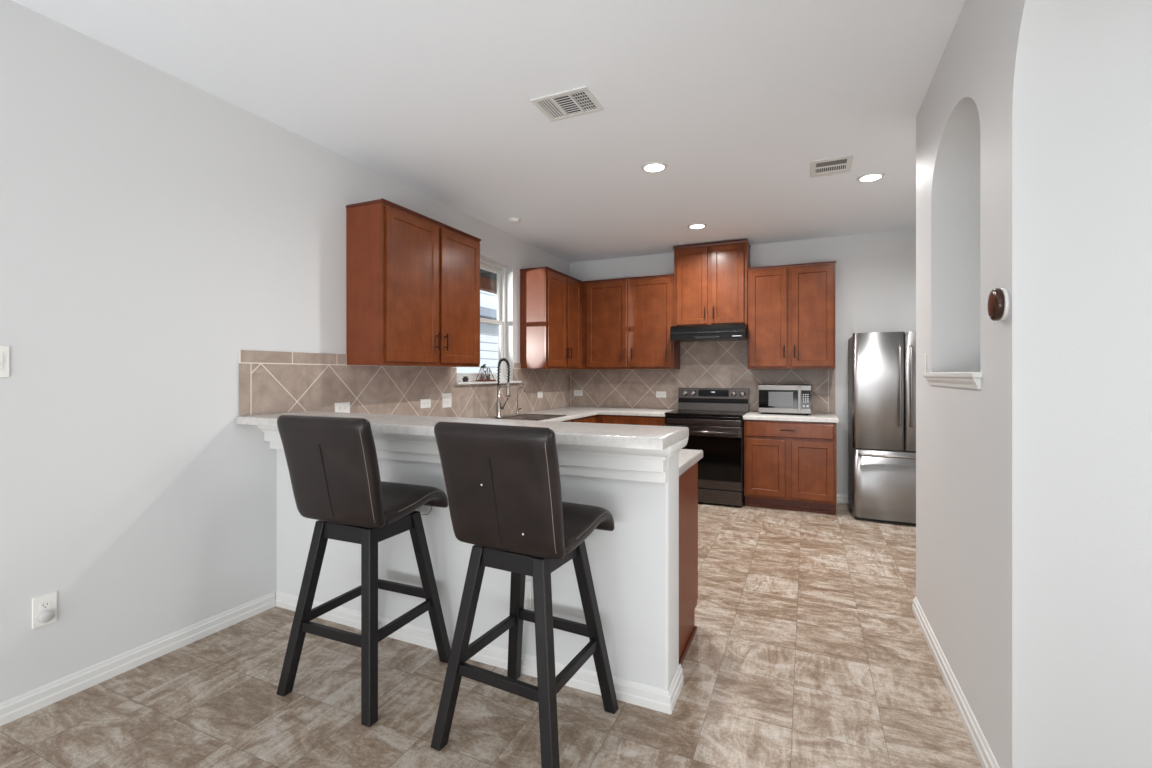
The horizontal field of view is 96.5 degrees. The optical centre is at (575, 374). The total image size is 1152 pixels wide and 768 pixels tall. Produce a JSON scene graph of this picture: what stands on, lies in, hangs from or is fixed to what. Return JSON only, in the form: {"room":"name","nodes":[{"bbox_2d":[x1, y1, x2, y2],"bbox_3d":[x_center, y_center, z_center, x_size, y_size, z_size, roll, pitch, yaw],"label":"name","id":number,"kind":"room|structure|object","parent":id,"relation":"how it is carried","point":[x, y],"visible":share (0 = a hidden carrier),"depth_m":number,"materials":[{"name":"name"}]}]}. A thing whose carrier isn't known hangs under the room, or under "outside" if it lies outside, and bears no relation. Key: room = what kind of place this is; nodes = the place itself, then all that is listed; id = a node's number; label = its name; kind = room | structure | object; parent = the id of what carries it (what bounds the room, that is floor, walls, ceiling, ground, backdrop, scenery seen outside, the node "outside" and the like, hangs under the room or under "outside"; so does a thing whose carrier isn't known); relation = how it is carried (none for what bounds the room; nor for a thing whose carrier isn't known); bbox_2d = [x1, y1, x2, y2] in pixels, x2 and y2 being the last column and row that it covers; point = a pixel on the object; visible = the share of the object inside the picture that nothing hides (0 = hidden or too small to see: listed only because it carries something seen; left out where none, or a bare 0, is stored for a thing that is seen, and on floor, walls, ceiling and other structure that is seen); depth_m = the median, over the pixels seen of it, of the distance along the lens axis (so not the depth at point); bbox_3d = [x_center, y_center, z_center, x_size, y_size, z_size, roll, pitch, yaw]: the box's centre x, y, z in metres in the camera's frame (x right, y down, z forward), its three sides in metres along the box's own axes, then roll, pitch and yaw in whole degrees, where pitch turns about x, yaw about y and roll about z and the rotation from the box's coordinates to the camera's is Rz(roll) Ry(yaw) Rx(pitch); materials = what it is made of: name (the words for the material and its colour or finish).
{"room":"kitchen","nodes":[
{"label":"kitchen","id":0,"kind":"room"},
{"bbox_2d":[0,0,568,702],"bbox_3d":[-1.972,-0.055,2.468,0.150,2.710,8.885,0,0,24],"label":"wall","id":1,"kind":"structure","parent":0,"point":[156,229],"depth_m":2.31,"materials":[{"name":"white paint"}]},
{"bbox_2d":[0,346,8,376],"bbox_3d":[-2.140,-0.048,1.897,0.010,0.118,0.072,0,0,24],"label":"light switch","id":2,"kind":"object","parent":1,"relation":"attached to","point":[4,350],"visible":1,"depth_m":1.92,"materials":[{"name":"white plastic"}]},
{"bbox_2d":[32,592,56,628],"bbox_3d":[-2.076,0.925,2.015,0.030,0.118,0.072,0,0,24],"label":"wall outlet","id":3,"kind":"object","parent":1,"relation":"attached to","point":[44,608],"visible":1,"depth_m":2.01,"materials":[{"name":"white plastic"}]},
{"bbox_2d":[39,600,50,609],"bbox_3d":[-2.083,0.905,2.018,0.002,0.028,0.033,0,0,24],"label":"receptacle","id":4,"kind":"object","parent":3,"relation":"attached to","point":[43,604],"depth_m":2.02,"materials":[{"name":"grey plastic"}]},
{"bbox_2d":[0,592,275,725],"bbox_3d":[-2.684,1.260,0.681,0.016,0.080,4.842,0,0,24],"label":"baseboard","id":5,"kind":"structure","parent":1,"relation":"attached to","point":[14,708],"depth_m":2.25,"materials":[{"name":"white paint"}]},
{"bbox_2d":[239,350,569,417],"bbox_3d":[-0.929,0.135,4.595,0.007,0.529,4.131,0,0,24],"label":"tile backsplash","id":6,"kind":"structure","parent":1,"relation":"attached to","point":[269,381],"depth_m":3.55,"materials":[{"name":"beige tile"}]},
{"bbox_2d":[334,402,349,412],"bbox_3d":[-1.500,0.216,3.303,0.008,0.072,0.118,0,0,24],"label":"wall outlet","id":7,"kind":"object","parent":6,"relation":"attached to","point":[344,407],"visible":0.87,"depth_m":3.30,"materials":[{"name":"white plastic"}]},
{"bbox_2d":[420,398,430,407],"bbox_3d":[-1.177,0.226,4.024,0.008,0.072,0.118,0,0,24],"label":"wall outlet","id":8,"kind":"object","parent":6,"relation":"attached to","point":[424,403],"visible":1,"depth_m":4.02,"materials":[{"name":"white plastic"}]},
{"bbox_2d":[442,393,451,407],"bbox_3d":[-1.068,0.215,4.261,0.010,0.118,0.118,0,0,24],"label":"light switch","id":9,"kind":"object","parent":6,"relation":"attached to","point":[446,397],"visible":1,"depth_m":4.25,"materials":[{"name":"white plastic"}]},
{"bbox_2d":[537,391,542,397],"bbox_3d":[-0.401,0.226,5.750,0.008,0.072,0.118,0,0,24],"label":"wall outlet","id":10,"kind":"object","parent":6,"relation":"attached to","point":[539,394],"visible":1,"depth_m":5.75,"materials":[{"name":"white plastic"}]},
{"bbox_2d":[346,198,480,366],"bbox_3d":[-1.115,-0.581,3.752,0.358,1.038,1.067,0,0,24],"label":"upper cabinet","id":11,"kind":"object","parent":1,"relation":"attached to","point":[413,278],"visible":1,"depth_m":3.43,"materials":[{"name":"brown wood"}]},
{"bbox_2d":[457,258,505,381],"bbox_3d":[-0.939,-0.517,4.862,0.070,1.165,0.930,0,0,24],"label":"window","id":12,"kind":"structure","parent":1,"relation":"in","point":[486,265],"depth_m":5.22,"materials":[{"name":"white paint"}]},
{"bbox_2d":[455,381,521,384],"bbox_3d":[-0.851,0.076,4.867,0.163,0.022,1.070,0,0,24],"label":"sill","id":13,"kind":"structure","parent":1,"relation":"attached to","point":[474,382],"depth_m":4.78,"materials":[{"name":"white paint"}]},
{"bbox_2d":[462,376,468,381],"bbox_3d":[-0.975,0.040,4.533,0.058,0.049,0.058,0,0,24],"label":"pot","id":14,"kind":"object","parent":13,"relation":"on","point":[465,379],"visible":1,"depth_m":4.51,"materials":[{"name":"grey ceramic"}]},
{"bbox_2d":[475,364,495,380],"bbox_3d":[-0.846,-0.018,4.820,0.092,0.163,0.210,0,0,24],"label":"terrarium","id":15,"kind":"object","parent":13,"relation":"on","point":[486,374],"visible":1,"depth_m":4.81,"materials":[{"name":"clear glass"}]},
{"bbox_2d":[520,266,588,369],"bbox_3d":[-0.170,-0.581,5.854,0.358,1.038,1.240,0,0,24],"label":"upper cabinet","id":16,"kind":"object","parent":1,"relation":"attached to","point":[550,299],"visible":0.94,"depth_m":5.36,"materials":[{"name":"brown wood"}]},
{"bbox_2d":[277,449,678,689],"bbox_3d":[-0.631,0.780,2.530,2.245,1.040,0.182,0,0,24],"label":"wall","id":17,"kind":"structure","parent":0,"point":[634,566],"depth_m":2.16,"materials":[{"name":"white paint"}]},
{"bbox_2d":[236,411,688,449],"bbox_3d":[-0.654,0.238,2.418,2.276,0.040,0.425,0,0,24],"label":"countertop","id":18,"kind":"structure","parent":17,"relation":"on","point":[573,433],"depth_m":2.20,"materials":[{"name":"stone"}]},
{"bbox_2d":[264,432,667,472],"bbox_3d":[-0.683,0.342,2.413,2.245,0.053,0.075,0,0,24],"label":"trim","id":19,"kind":"structure","parent":17,"relation":"attached to","point":[571,459],"depth_m":2.05,"materials":[{"name":"white paint"}]},
{"bbox_2d":[270,442,667,483],"bbox_3d":[-0.677,0.391,2.427,2.245,0.046,0.043,0,0,24],"label":"trim","id":20,"kind":"structure","parent":17,"relation":"attached to","point":[654,477],"depth_m":2.09,"materials":[{"name":"white paint"}]},
{"bbox_2d":[257,425,687,459],"bbox_3d":[-0.636,0.287,2.469,2.285,0.056,0.297,0,0,24],"label":"trim","id":21,"kind":"structure","parent":17,"relation":"attached to","point":[668,452],"depth_m":2.02,"materials":[{"name":"white paint"}]},
{"bbox_2d":[275,590,683,713],"bbox_3d":[-0.623,1.260,2.529,2.261,0.080,0.218,0,0,24],"label":"baseboard","id":22,"kind":"structure","parent":17,"relation":"attached to","point":[654,698],"depth_m":2.23,"materials":[{"name":"white paint"}]},
{"bbox_2d":[524,580,530,607],"bbox_3d":[-0.230,0.955,2.245,0.072,0.118,0.008,0,0,24],"label":"wall outlet","id":23,"kind":"object","parent":17,"relation":"attached to","point":[527,599],"visible":0.34,"depth_m":2.23,"materials":[{"name":"white plastic"}]},
{"bbox_2d":[12,0,965,262],"bbox_3d":[0.705,-1.470,1.281,6.005,0.120,9.155,0,0,24],"label":"ceiling","id":24,"kind":"structure","parent":0,"point":[738,99],"depth_m":2.56,"materials":[{"name":"white paint"}]},
{"bbox_2d":[507,217,520,223],"bbox_3d":[-0.565,-1.394,4.672,0.124,0.030,0.124,0,0,24],"label":"smoke detector","id":25,"kind":"object","parent":24,"relation":"attached to","point":[513,220],"visible":1,"depth_m":4.64,"materials":[{"name":"white plastic"}]},
{"bbox_2d":[530,86,603,121],"bbox_3d":[-0.044,-1.406,2.684,0.310,0.007,0.244,0,0,24],"label":"ceiling vent","id":26,"kind":"object","parent":24,"relation":"in","point":[579,101],"visible":1,"depth_m":2.67,"materials":[{"name":"white metal"}]},
{"bbox_2d":[641,161,667,172],"bbox_3d":[0.531,-1.405,3.492,0.180,0.010,0.180,0,0,24],"label":"recessed light","id":27,"kind":"object","parent":24,"relation":"in","point":[652,167],"visible":1,"depth_m":3.48,"materials":[{"name":"white paint"}]},
{"bbox_2d":[644,164,663,171],"bbox_3d":[0.531,-1.406,3.492,0.134,0.006,0.134,0,0,24],"label":"diffuser","id":28,"kind":"object","parent":27,"relation":"attached to","point":[647,167],"depth_m":3.49,"materials":[{"name":"white"}]},
{"bbox_2d":[688,223,706,228],"bbox_3d":[1.150,-1.405,4.879,0.180,0.010,0.180,0,0,24],"label":"recessed light","id":29,"kind":"object","parent":24,"relation":"in","point":[696,225],"visible":1,"depth_m":4.87,"materials":[{"name":"white paint"}]},
{"bbox_2d":[690,225,703,228],"bbox_3d":[1.150,-1.406,4.879,0.134,0.006,0.134,0,0,24],"label":"diffuser","id":30,"kind":"object","parent":29,"relation":"attached to","point":[691,226],"depth_m":4.88,"materials":[{"name":"white"}]},
{"bbox_2d":[811,154,853,177],"bbox_3d":[1.726,-1.404,3.482,0.250,0.011,0.306,0,0,24],"label":"ceiling vent","id":31,"kind":"object","parent":24,"relation":"in","point":[842,164],"visible":1,"depth_m":3.47,"materials":[{"name":"white metal"}]},
{"bbox_2d":[856,172,884,181],"bbox_3d":[2.103,-1.405,3.670,0.180,0.010,0.180,0,0,24],"label":"recessed light","id":32,"kind":"object","parent":24,"relation":"in","point":[873,176],"visible":1,"depth_m":3.66,"materials":[{"name":"white paint"}]},
{"bbox_2d":[860,175,880,180],"bbox_3d":[2.103,-1.406,3.670,0.134,0.006,0.134,0,0,24],"label":"diffuser","id":33,"kind":"object","parent":32,"relation":"attached to","point":[863,177],"depth_m":3.66,"materials":[{"name":"white"}]},
{"bbox_2d":[0,500,981,767],"bbox_3d":[0.729,1.340,1.336,6.005,0.080,9.035,0,0,24],"label":"floor","id":34,"kind":"structure","parent":0,"point":[808,648],"depth_m":2.06,"materials":[{"name":"tile"}]},
{"bbox_2d":[276,415,450,726],"bbox_3d":[-0.894,0.730,2.193,0.515,1.140,0.552,0,0,23],"label":"bar stool","id":35,"kind":"object","parent":34,"relation":"on","point":[332,462],"visible":1,"depth_m":2.02,"materials":[{"name":"brown leather"}]},
{"bbox_2d":[431,422,618,767],"bbox_3d":[-0.178,0.730,1.871,0.511,1.140,0.552,0,0,28],"label":"bar stool","id":36,"kind":"object","parent":34,"relation":"on","point":[503,483],"visible":1,"depth_m":1.70,"materials":[{"name":"brown leather"}]},
{"bbox_2d":[561,415,595,422],"bbox_3d":[-0.414,0.870,4.946,0.658,0.861,3.084,0,0,24],"label":"base cabinet","id":37,"kind":"object","parent":34,"relation":"on","point":[589,419],"visible":0.02,"depth_m":5.38,"materials":[{"name":"brown wood"}]},
{"bbox_2d":[485,406,702,475],"bbox_3d":[0.171,0.419,4.318,2.222,0.038,3.734,0,0,24],"label":"countertop","id":38,"kind":"structure","parent":37,"relation":"on","point":[688,458],"depth_m":5.41,"materials":[{"name":"stone"}]},
{"bbox_2d":[495,358,510,417],"bbox_3d":[-0.663,0.120,4.686,0.158,0.544,0.065,0,0,24],"label":"kitchen faucet","id":39,"kind":"object","parent":38,"relation":"on","point":[508,394],"visible":1,"depth_m":4.68,"materials":[{"name":"silver metal"}]},
{"bbox_2d":[516,387,524,414],"bbox_3d":[-0.543,0.255,5.002,0.099,0.274,0.040,0,0,24],"label":"tap","id":40,"kind":"object","parent":38,"relation":"on","point":[517,409],"visible":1,"depth_m":5.01,"materials":[{"name":"silver metal"}]},
{"bbox_2d":[486,414,565,420],"bbox_3d":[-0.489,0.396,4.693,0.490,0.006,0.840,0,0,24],"label":"sink","id":41,"kind":"object","parent":38,"relation":"in","point":[535,417],"visible":0.62,"depth_m":4.74,"materials":[{"name":"silver metal"}]},
{"bbox_2d":[499,414,558,419],"bbox_3d":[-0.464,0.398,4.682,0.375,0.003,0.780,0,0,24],"label":"basin","id":42,"kind":"object","parent":41,"relation":"in","point":[524,416],"depth_m":4.74,"materials":[{"name":"silver metal"}]},
{"bbox_2d":[596,414,665,425],"bbox_3d":[0.697,0.870,5.777,0.786,0.861,0.658,0,0,24],"label":"base cabinet","id":43,"kind":"object","parent":34,"relation":"on","point":[607,419],"visible":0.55,"depth_m":5.50,"materials":[{"name":"brown wood"}]},
{"bbox_2d":[679,462,697,665],"bbox_3d":[-0.204,0.870,2.757,1.612,0.861,0.580,0,0,24],"label":"base cabinet","id":44,"kind":"object","parent":34,"relation":"on","point":[688,480],"visible":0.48,"depth_m":2.46,"materials":[{"name":"brown wood"}]},
{"bbox_2d":[665,388,748,505],"bbox_3d":[1.386,0.725,5.414,0.764,1.150,0.734,0,0,24],"label":"electric range","id":45,"kind":"object","parent":34,"relation":"on","point":[715,430],"visible":0.84,"depth_m":5.11,"materials":[{"name":"black metal"}]},
{"bbox_2d":[665,409,748,416],"bbox_3d":[1.381,0.403,5.404,0.764,0.024,0.606,0,0,24],"label":"cooktop","id":46,"kind":"object","parent":45,"relation":"in","point":[679,412],"depth_m":5.28,"materials":[{"name":"black glass"}]},
{"bbox_2d":[744,419,836,514],"bbox_3d":[2.131,0.870,5.132,0.812,0.861,0.658,0,0,24],"label":"base cabinet","id":47,"kind":"object","parent":34,"relation":"on","point":[789,465],"visible":0.96,"depth_m":4.87,"materials":[{"name":"brown wood"}]},
{"bbox_2d":[743,411,838,422],"bbox_3d":[2.139,0.419,5.137,0.833,0.038,0.626,0,0,24],"label":"countertop","id":48,"kind":"structure","parent":47,"relation":"on","point":[752,415],"depth_m":4.92,"materials":[{"name":"stone"}]},
{"bbox_2d":[758,384,810,414],"bbox_3d":[2.124,0.251,5.231,0.490,0.298,0.385,0,0,24],"label":"microwave","id":49,"kind":"object","parent":48,"relation":"on","point":[772,398],"visible":1,"depth_m":5.08,"materials":[{"name":"silver plastic"}]},
{"bbox_2d":[848,331,915,524],"bbox_3d":[2.945,0.466,4.689,0.786,1.668,0.742,0,0,24],"label":"refrigerator","id":50,"kind":"object","parent":34,"relation":"on","point":[881,365],"visible":0.71,"depth_m":4.47,"materials":[{"name":"grey metal"}]},
{"bbox_2d":[543,91,594,117],"bbox_3d":[-0.044,-1.409,2.684,0.258,0.001,0.192,0,0,24],"label":"vent grille","id":51,"kind":"object","parent":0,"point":[573,103],"depth_m":2.68,"materials":[{"name":"grey metal"}]},
{"bbox_2d":[569,229,915,494],"bbox_3d":[2.489,-0.055,5.399,5.885,2.710,0.120,0,0,24],"label":"wall","id":52,"kind":"structure","parent":0,"point":[875,273],"depth_m":5.21,"materials":[{"name":"white paint"}]},
{"bbox_2d":[582,274,679,368],"bbox_3d":[0.624,-0.581,5.974,1.110,1.038,0.358,0,0,24],"label":"upper cabinet","id":53,"kind":"object","parent":52,"relation":"attached to","point":[627,322],"visible":0.96,"depth_m":5.84,"materials":[{"name":"brown wood"}]},
{"bbox_2d":[570,340,834,413],"bbox_3d":[1.287,-0.057,5.869,2.988,0.911,0.007,0,0,24],"label":"tile backsplash","id":54,"kind":"structure","parent":52,"relation":"attached to","point":[705,364],"depth_m":5.85,"materials":[{"name":"beige tile"}]},
{"bbox_2d":[574,390,582,395],"bbox_3d":[0.029,0.231,6.426,0.118,0.072,0.008,0,0,24],"label":"wall outlet","id":55,"kind":"object","parent":54,"relation":"attached to","point":[576,392],"visible":1,"depth_m":6.42,"materials":[{"name":"white plastic"}]},
{"bbox_2d":[656,391,665,397],"bbox_3d":[0.992,0.234,5.993,0.118,0.072,0.008,0,0,24],"label":"wall outlet","id":56,"kind":"object","parent":54,"relation":"attached to","point":[659,394],"visible":1,"depth_m":5.99,"materials":[{"name":"white plastic"}]},
{"bbox_2d":[670,323,747,341],"bbox_3d":[1.443,-0.437,5.519,0.760,0.154,0.500,0,0,24],"label":"range hood","id":57,"kind":"object","parent":52,"relation":"attached to","point":[720,332],"visible":1,"depth_m":5.31,"materials":[{"name":"black metal"}]},
{"bbox_2d":[673,239,750,325],"bbox_3d":[1.473,-0.956,5.586,0.774,0.882,0.370,0,0,24],"label":"upper cabinet","id":58,"kind":"object","parent":52,"relation":"attached to","point":[711,279],"visible":0.97,"depth_m":5.44,"materials":[{"name":"brown wood"}]},
{"bbox_2d":[747,261,835,368],"bbox_3d":[2.196,-0.579,5.267,0.824,1.043,0.358,0,0,24],"label":"upper cabinet","id":59,"kind":"object","parent":52,"relation":"attached to","point":[791,308],"visible":1,"depth_m":5.15,"materials":[{"name":"brown wood"}]},
{"bbox_2d":[837,494,848,502],"bbox_3d":[3.144,1.260,5.030,1.108,0.080,0.016,0,0,24],"label":"baseboard","id":60,"kind":"structure","parent":52,"relation":"attached to","point":[842,498],"depth_m":5.22,"materials":[{"name":"white paint"}]},
{"bbox_2d":[816,159,845,172],"bbox_3d":[1.720,-1.409,3.470,0.184,0.001,0.190,0,0,24],"label":"vent grille","id":61,"kind":"object","parent":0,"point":[837,165],"depth_m":3.48,"materials":[{"name":"grey metal"}]},
{"bbox_2d":[916,0,1011,767],"bbox_3d":[2.688,-0.055,1.658,2.455,2.710,1.452,0,0,24],"label":"wall","id":62,"kind":"structure","parent":0,"point":[964,116],"depth_m":2.00,"materials":[{"name":"white paint"}]},
{"bbox_2d":[922,353,926,372],"bbox_3d":[1.758,-0.047,2.596,0.010,0.118,0.072,0,0,24],"label":"light switch","id":63,"kind":"object","parent":62,"relation":"attached to","point":[924,364],"visible":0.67,"depth_m":2.58,"materials":[{"name":"white plastic"}]},
{"bbox_2d":[923,372,981,388],"bbox_3d":[1.649,0.021,2.087,0.263,0.059,0.820,0,0,24],"label":"sill","id":64,"kind":"structure","parent":62,"relation":"attached to","point":[972,380],"depth_m":1.99,"materials":[{"name":"white paint"}]},
{"bbox_2d":[912,597,999,767],"bbox_3d":[1.936,1.260,2.004,0.831,0.080,1.468,0,0,24],"label":"baseboard","id":65,"kind":"structure","parent":62,"relation":"attached to","point":[982,749],"depth_m":2.01,"materials":[{"name":"white paint"}]},
{"bbox_2d":[987,288,1009,320],"bbox_3d":[1.284,-0.213,1.566,0.031,0.099,0.099,0,0,24],"label":"thermostat","id":66,"kind":"object","parent":62,"relation":"attached to","point":[998,304],"visible":1,"depth_m":1.54,"materials":[{"name":"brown plastic"}]},
{"bbox_2d":[1012,0,1151,767],"bbox_3d":[0.980,-0.055,0.485,0.300,2.710,2.088,0,0,24],"label":"wall","id":67,"kind":"structure","parent":0,"point":[1082,69],"depth_m":1.43,"materials":[{"name":"white paint"}]},
{"label":"outside","id":68,"kind":"structure","parent":0,"visible":0},
{"bbox_3d":[-4.836,1.421,9.848,11.105,0.079,22.000,0,0,24],"label":"ground","id":69,"kind":"structure","parent":68,"visible":0},
{"bbox_2d":[457,290,498,372],"bbox_3d":[-3.366,-1.610,10.832,3.380,5.980,12.400,0,0,24],"label":"house","id":70,"kind":"structure","parent":69,"relation":"on","point":[489,333],"depth_m":10.90,"materials":[{"name":"white paint"}]},
{"bbox_2d":[480,269,496,293],"bbox_3d":[-0.918,-0.110,7.155,1.750,2.980,7.700,0,0,24],"label":"patio cover","id":71,"kind":"object","parent":69,"relation":"on","point":[488,280],"depth_m":7.85,"materials":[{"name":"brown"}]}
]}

